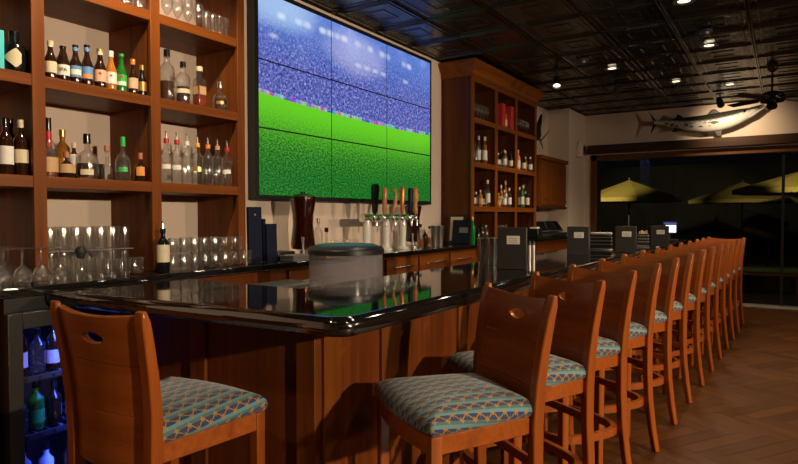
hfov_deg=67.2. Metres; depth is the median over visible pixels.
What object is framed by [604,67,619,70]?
recessed light
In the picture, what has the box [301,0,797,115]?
ceiling
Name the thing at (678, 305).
seat cushion
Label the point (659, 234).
holder
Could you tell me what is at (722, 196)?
patio umbrella
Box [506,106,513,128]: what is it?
gift box
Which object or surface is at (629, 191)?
patio umbrella
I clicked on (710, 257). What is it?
bar stool
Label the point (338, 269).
countertop
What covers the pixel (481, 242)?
cup
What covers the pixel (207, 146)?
bottle
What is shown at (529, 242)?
pot
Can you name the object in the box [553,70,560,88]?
light
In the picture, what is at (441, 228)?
tin
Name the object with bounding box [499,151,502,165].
bottle
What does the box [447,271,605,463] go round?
bar stool
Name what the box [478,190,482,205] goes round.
bottle
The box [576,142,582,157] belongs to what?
wall speaker
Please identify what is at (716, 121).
fish
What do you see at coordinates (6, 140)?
bottle
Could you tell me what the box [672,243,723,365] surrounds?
bar stool
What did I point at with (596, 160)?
window
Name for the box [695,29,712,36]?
smoke detector
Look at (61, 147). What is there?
bottle
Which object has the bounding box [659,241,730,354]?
bar stool
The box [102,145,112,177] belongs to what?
bottle
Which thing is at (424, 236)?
bottle
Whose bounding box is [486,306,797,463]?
floor
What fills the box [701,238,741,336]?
bar stool
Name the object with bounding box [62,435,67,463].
bottle
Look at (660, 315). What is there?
seat cushion
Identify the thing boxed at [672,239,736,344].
bar stool
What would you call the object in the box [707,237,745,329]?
bar stool
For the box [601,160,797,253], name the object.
window
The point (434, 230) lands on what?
tin
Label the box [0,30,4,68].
gift box
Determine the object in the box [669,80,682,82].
recessed light
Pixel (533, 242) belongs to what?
pot
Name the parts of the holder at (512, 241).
label plate, panel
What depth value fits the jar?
3.21 m
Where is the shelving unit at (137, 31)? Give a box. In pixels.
[0,0,245,281]
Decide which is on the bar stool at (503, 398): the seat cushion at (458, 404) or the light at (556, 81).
the seat cushion at (458, 404)
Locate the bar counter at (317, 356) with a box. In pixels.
[47,239,687,463]
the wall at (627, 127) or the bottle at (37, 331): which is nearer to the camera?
the bottle at (37, 331)
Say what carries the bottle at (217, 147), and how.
on the shelving unit at (137, 31)
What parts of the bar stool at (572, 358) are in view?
leg, leg, post, rail, backrest, post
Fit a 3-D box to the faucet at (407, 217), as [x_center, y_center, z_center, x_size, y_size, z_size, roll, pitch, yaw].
[0.088,-0.109,5.530,0.092,0.105,0.055,1,2,33]
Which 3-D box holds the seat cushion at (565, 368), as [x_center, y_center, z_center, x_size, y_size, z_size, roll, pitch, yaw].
[0.522,0.588,2.678,0.468,0.094,0.524,-1,2,-26]
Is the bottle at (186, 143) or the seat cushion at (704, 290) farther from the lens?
the seat cushion at (704, 290)
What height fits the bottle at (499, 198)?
0.175 m
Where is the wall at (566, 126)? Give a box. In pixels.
[547,108,584,231]
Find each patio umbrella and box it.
[601,178,681,225]
[688,180,797,263]
[732,172,797,279]
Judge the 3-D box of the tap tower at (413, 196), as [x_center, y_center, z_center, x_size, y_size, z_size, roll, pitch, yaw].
[-0.071,-0.125,5.355,0.175,0.573,0.800,1,2,33]
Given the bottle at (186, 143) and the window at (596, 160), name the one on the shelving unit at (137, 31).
the bottle at (186, 143)
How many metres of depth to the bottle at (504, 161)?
7.62 m
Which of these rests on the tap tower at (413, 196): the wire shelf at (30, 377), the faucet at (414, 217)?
the faucet at (414, 217)
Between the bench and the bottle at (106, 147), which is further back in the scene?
the bench
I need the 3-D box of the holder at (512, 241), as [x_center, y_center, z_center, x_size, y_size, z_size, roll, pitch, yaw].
[0.695,0.100,3.680,0.175,0.256,0.040,1,2,21]
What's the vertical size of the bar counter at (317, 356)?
1.070 m
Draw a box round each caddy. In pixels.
[590,232,612,249]
[637,230,649,246]
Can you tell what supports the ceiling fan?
hanging from the ceiling
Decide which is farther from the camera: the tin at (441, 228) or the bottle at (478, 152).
the bottle at (478, 152)
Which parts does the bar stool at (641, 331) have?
leg, leg, post, backrest, rail, post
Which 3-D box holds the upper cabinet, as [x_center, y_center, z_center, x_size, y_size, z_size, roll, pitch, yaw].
[2.239,-0.746,9.288,0.385,0.780,1.280,1,2,33]
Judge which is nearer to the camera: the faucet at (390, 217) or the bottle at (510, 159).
the faucet at (390, 217)
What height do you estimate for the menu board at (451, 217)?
0.314 m
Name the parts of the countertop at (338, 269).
drawer, drawer handle, drawer, drawer handle, drawer, drawer handle, drawer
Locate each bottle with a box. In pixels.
[0,117,13,174]
[4,30,26,72]
[8,119,14,137]
[13,120,28,174]
[23,335,27,375]
[25,444,31,463]
[27,380,44,429]
[29,328,45,370]
[38,441,53,463]
[45,40,56,77]
[45,325,60,369]
[46,117,58,176]
[46,380,61,424]
[55,130,69,176]
[57,45,69,80]
[57,152,75,177]
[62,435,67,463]
[69,143,79,177]
[70,44,81,82]
[74,246,93,280]
[76,134,98,178]
[81,44,92,84]
[93,48,106,87]
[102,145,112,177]
[106,50,116,89]
[115,137,130,180]
[117,54,126,91]
[128,59,137,93]
[133,153,147,181]
[138,65,146,94]
[156,221,169,271]
[160,49,174,99]
[162,130,172,168]
[173,132,181,169]
[176,61,189,102]
[181,134,192,183]
[193,66,205,105]
[194,135,203,183]
[202,137,210,183]
[212,81,227,109]
[214,139,219,155]
[221,140,232,185]
[315,218,322,242]
[417,224,422,248]
[422,229,427,246]
[428,226,430,244]
[470,217,474,243]
[475,228,480,241]
[476,136,480,159]
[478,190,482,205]
[479,224,483,237]
[482,137,486,163]
[485,180,489,202]
[498,193,500,206]
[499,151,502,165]
[499,185,502,206]
[502,150,506,164]
[502,190,506,204]
[503,151,507,166]
[503,181,507,206]
[507,188,511,203]
[508,153,512,167]
[517,150,519,168]
[520,186,523,207]
[522,155,525,169]
[525,188,529,207]
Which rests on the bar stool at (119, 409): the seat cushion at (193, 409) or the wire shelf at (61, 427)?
the seat cushion at (193, 409)
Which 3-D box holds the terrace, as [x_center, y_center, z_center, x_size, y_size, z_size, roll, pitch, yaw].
[10.193,0.982,17.762,30.000,0.100,19.150,1,2,33]
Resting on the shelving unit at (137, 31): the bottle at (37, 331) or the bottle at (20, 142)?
the bottle at (20, 142)
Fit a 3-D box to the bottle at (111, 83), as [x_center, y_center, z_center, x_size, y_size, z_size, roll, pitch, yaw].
[-1.511,-0.846,3.148,0.055,0.205,0.055,1,2,33]
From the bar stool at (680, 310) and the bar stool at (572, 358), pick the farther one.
the bar stool at (680, 310)
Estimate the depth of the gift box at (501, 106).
7.47 m
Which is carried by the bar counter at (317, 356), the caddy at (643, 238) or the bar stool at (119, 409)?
the caddy at (643, 238)
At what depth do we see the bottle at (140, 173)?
3.28 m
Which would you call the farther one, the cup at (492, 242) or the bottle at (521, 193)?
the bottle at (521, 193)
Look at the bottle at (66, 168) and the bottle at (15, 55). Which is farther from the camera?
the bottle at (66, 168)
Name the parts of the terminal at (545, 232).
screen glass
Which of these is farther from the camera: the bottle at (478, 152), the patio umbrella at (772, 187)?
the patio umbrella at (772, 187)
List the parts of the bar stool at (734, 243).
leg, backrest, post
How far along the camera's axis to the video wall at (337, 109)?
5.10 m
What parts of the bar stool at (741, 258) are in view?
backrest, post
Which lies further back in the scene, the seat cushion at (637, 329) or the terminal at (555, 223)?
the terminal at (555, 223)
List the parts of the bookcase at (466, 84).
panel, upright panel, upright panel, crown moulding, upright panel, upright panel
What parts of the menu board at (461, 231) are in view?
label plate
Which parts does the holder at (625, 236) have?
label plate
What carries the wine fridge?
on the floor
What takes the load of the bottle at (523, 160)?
on the bookcase at (466, 84)
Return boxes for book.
[246,207,261,262]
[262,219,265,261]
[264,224,276,261]
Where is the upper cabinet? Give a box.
[536,155,567,208]
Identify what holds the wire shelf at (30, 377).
attached to the wine fridge
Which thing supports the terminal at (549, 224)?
on the countertop at (338, 269)
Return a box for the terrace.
[726,253,797,305]
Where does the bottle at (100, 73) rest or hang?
on the shelving unit at (137, 31)
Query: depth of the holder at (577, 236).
4.98 m
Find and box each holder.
[498,227,526,269]
[567,226,588,254]
[615,226,636,251]
[651,226,668,246]
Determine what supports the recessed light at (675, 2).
in the ceiling
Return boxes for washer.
[252,279,315,288]
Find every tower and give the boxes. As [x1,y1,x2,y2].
[289,192,315,253]
[359,184,418,250]
[404,203,421,246]
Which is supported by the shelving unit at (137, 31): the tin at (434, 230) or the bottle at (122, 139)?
the bottle at (122, 139)
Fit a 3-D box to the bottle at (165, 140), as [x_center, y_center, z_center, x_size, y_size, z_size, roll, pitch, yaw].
[-1.335,-0.431,3.444,0.069,0.301,0.068,1,2,33]
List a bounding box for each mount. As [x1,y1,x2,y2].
[537,114,549,147]
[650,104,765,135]
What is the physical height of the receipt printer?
0.150 m
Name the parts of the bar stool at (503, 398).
leg, leg, post, rail, backrest, post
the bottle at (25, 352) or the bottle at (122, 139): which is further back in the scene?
the bottle at (122, 139)
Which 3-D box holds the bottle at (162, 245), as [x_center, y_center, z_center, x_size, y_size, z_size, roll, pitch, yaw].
[-1.292,0.078,3.284,0.069,0.281,0.069,1,2,33]
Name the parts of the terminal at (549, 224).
screen glass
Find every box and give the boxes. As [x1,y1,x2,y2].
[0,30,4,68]
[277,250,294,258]
[498,103,505,126]
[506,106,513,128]
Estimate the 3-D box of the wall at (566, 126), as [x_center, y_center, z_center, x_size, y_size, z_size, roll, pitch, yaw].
[2.873,-0.459,10.316,0.360,3.150,0.920,1,2,33]
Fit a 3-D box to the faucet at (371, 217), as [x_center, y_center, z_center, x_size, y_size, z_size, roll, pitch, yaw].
[-0.216,-0.096,5.057,0.092,0.105,0.055,1,2,33]
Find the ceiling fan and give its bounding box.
[727,66,797,109]
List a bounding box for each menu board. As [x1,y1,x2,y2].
[448,215,465,242]
[452,220,471,243]
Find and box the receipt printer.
[527,227,541,237]
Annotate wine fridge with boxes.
[0,294,108,463]
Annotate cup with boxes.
[477,238,487,264]
[486,237,497,264]
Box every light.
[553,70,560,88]
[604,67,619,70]
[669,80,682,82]
[672,0,695,5]
[700,43,718,47]
[716,93,724,107]
[723,83,736,85]
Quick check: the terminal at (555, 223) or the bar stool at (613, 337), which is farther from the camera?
the terminal at (555, 223)
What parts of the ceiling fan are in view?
blade, blade, rod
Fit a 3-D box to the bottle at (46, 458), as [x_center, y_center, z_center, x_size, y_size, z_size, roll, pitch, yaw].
[-1.645,1.091,2.798,0.067,0.220,0.067,1,2,33]
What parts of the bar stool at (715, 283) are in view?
leg, backrest, post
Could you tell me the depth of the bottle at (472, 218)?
6.61 m
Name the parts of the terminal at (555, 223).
screen glass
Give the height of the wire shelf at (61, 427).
0.025 m
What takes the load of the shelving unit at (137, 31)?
on the countertop at (338, 269)
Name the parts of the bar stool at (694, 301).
post, leg, backrest, post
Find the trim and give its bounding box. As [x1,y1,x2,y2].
[587,133,797,154]
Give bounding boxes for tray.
[280,253,325,261]
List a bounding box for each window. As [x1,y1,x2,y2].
[590,144,797,309]
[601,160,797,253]
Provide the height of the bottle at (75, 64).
0.192 m
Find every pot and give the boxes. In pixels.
[528,241,530,257]
[532,241,534,257]
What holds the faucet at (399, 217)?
on the tap tower at (413, 196)
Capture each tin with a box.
[430,226,438,246]
[438,226,443,244]
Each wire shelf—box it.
[24,353,61,382]
[24,397,66,441]
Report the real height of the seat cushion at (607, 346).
0.094 m
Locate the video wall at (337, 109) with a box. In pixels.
[247,0,430,204]
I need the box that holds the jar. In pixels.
[94,164,104,178]
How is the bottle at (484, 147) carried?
on the bookcase at (466, 84)
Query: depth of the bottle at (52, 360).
2.79 m
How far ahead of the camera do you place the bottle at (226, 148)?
3.81 m
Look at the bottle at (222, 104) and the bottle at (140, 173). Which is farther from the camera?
the bottle at (222, 104)
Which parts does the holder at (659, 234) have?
label plate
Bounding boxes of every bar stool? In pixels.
[50,300,267,463]
[375,282,557,463]
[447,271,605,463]
[501,264,636,463]
[544,258,661,463]
[573,254,679,436]
[631,250,693,412]
[632,245,715,378]
[632,247,706,394]
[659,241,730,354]
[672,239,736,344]
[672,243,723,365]
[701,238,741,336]
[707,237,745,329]
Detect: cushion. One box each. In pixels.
[160,377,267,442]
[375,373,532,436]
[447,351,585,386]
[596,336,619,357]
[629,322,646,337]
[654,310,666,323]
[673,301,682,311]
[688,293,695,302]
[701,288,706,294]
[743,266,797,273]
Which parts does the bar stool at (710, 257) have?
leg, backrest, post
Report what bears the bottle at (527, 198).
on the bookcase at (466, 84)
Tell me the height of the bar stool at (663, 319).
1.120 m
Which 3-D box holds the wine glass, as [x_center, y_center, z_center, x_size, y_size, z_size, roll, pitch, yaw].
[-1.598,0.153,2.680,0.074,0.165,0.074,1,2,33]
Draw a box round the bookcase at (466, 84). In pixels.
[438,58,543,241]
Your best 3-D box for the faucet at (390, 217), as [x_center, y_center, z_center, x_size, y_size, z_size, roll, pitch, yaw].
[-0.060,-0.102,5.300,0.092,0.105,0.055,1,2,33]
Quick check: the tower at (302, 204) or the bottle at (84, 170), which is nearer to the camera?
the bottle at (84, 170)
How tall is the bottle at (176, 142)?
0.300 m
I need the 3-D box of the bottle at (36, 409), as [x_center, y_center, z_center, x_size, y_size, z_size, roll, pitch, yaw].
[-1.667,0.791,2.756,0.067,0.220,0.067,1,2,33]
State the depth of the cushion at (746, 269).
10.61 m
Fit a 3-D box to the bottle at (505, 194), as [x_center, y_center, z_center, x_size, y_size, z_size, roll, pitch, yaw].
[1.394,-0.496,7.860,0.059,0.348,0.059,1,2,33]
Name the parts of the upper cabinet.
door, light rail, cornice, door, door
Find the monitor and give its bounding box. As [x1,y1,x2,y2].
[663,222,678,239]
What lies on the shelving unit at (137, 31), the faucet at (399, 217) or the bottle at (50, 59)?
the bottle at (50, 59)
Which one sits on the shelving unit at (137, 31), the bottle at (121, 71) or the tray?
the bottle at (121, 71)
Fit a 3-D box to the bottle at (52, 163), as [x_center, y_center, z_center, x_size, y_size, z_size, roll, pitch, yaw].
[-1.690,-0.407,2.892,0.081,0.283,0.081,1,2,33]
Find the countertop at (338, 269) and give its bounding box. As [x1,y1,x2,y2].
[0,235,566,298]
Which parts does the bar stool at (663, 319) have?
post, leg, backrest, rail, post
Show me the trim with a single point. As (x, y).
(788, 138)
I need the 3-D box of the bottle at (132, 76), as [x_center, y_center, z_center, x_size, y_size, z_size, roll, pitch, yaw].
[-1.443,-0.841,3.255,0.052,0.190,0.052,1,2,33]
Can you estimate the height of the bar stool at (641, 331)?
1.120 m
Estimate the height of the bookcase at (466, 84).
2.039 m
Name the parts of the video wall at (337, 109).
screen panel, screen panel, screen panel, screen panel, screen panel, screen panel, screen panel, screen panel, screen panel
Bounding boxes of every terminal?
[536,221,550,236]
[544,221,559,235]
[551,221,566,235]
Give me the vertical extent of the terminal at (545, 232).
0.226 m
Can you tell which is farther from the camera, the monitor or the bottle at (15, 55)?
the monitor
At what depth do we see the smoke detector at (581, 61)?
6.71 m
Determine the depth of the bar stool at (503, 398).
2.12 m
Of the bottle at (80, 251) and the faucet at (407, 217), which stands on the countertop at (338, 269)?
the bottle at (80, 251)
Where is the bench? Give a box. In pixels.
[742,266,797,297]
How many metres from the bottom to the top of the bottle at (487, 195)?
0.321 m
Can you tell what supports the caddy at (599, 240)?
on the bar counter at (317, 356)
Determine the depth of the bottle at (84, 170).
3.02 m
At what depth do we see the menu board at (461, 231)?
6.59 m
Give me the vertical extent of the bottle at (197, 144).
0.297 m
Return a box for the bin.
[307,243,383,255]
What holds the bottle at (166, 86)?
on the shelving unit at (137, 31)
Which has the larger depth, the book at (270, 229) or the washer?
the book at (270, 229)
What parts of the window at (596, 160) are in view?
sill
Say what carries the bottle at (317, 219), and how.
on the countertop at (338, 269)
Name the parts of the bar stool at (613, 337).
leg, leg, post, backrest, rail, post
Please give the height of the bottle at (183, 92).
0.246 m
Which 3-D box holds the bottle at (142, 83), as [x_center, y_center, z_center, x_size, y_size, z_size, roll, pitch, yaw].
[-1.414,-0.832,3.300,0.047,0.169,0.047,1,2,33]
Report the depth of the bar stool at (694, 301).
4.90 m
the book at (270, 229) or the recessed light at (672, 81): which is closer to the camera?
the book at (270, 229)
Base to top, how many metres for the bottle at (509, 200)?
0.251 m
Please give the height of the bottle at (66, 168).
0.127 m
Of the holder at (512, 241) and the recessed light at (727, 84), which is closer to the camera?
the holder at (512, 241)
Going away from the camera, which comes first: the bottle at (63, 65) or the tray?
the bottle at (63, 65)
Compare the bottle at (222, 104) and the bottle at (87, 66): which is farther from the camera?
the bottle at (222, 104)
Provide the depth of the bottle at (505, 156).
7.83 m
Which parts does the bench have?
seat frame, leg, leg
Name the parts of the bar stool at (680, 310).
post, backrest, rail, post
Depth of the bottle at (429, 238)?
6.21 m
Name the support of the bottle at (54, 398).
in the wine fridge
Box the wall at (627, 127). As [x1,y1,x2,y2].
[584,97,797,245]
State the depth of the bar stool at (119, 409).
1.90 m
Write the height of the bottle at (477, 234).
0.162 m
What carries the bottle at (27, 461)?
in the wine fridge
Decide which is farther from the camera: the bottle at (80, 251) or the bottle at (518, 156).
the bottle at (518, 156)
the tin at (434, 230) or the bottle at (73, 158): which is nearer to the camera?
the bottle at (73, 158)
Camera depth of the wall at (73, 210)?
3.90 m
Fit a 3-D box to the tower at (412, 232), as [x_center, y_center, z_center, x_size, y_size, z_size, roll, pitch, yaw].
[0.132,-0.069,5.870,0.170,0.432,0.190,1,2,33]
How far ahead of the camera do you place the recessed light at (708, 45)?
6.17 m
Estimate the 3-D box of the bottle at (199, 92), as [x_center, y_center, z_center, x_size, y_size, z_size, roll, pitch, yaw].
[-1.207,-0.877,3.630,0.061,0.242,0.061,1,2,33]
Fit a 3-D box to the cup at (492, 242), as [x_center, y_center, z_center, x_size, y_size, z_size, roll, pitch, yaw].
[0.620,0.128,3.975,0.083,0.183,0.083,1,2,33]
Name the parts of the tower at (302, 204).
lid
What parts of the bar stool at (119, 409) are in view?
post, backrest, post, leg, leg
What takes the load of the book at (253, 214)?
on the countertop at (338, 269)
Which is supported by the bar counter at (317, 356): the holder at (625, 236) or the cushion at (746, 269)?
the holder at (625, 236)
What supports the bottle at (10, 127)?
on the shelving unit at (137, 31)
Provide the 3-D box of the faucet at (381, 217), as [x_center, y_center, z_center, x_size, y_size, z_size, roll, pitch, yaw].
[-0.140,-0.099,5.175,0.092,0.105,0.055,1,2,33]
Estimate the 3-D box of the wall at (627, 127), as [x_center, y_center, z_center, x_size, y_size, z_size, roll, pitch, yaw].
[6.334,-0.415,8.730,7.180,3.150,0.150,1,2,33]
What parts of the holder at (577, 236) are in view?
label plate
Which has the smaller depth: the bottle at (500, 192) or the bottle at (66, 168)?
the bottle at (66, 168)
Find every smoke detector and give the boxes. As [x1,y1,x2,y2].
[575,58,588,64]
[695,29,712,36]
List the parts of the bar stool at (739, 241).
leg, backrest, post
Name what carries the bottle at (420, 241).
on the countertop at (338, 269)
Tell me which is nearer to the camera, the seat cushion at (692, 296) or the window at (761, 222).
the seat cushion at (692, 296)
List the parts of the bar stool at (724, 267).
post, leg, backrest, post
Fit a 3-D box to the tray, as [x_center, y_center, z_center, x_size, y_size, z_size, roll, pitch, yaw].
[-0.664,0.174,4.183,0.120,0.040,0.340,1,2,33]
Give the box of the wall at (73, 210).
[44,0,547,272]
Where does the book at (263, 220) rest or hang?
on the countertop at (338, 269)
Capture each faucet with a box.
[369,215,377,226]
[379,215,386,226]
[388,215,396,225]
[397,215,404,225]
[405,215,412,225]
[412,215,417,225]
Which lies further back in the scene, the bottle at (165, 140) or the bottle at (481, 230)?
the bottle at (481, 230)
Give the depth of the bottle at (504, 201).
7.63 m
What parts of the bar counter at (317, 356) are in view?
frame, frame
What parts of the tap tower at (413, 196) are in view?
tap handle, tap handle, tap handle, tap handle, tap handle, tap handle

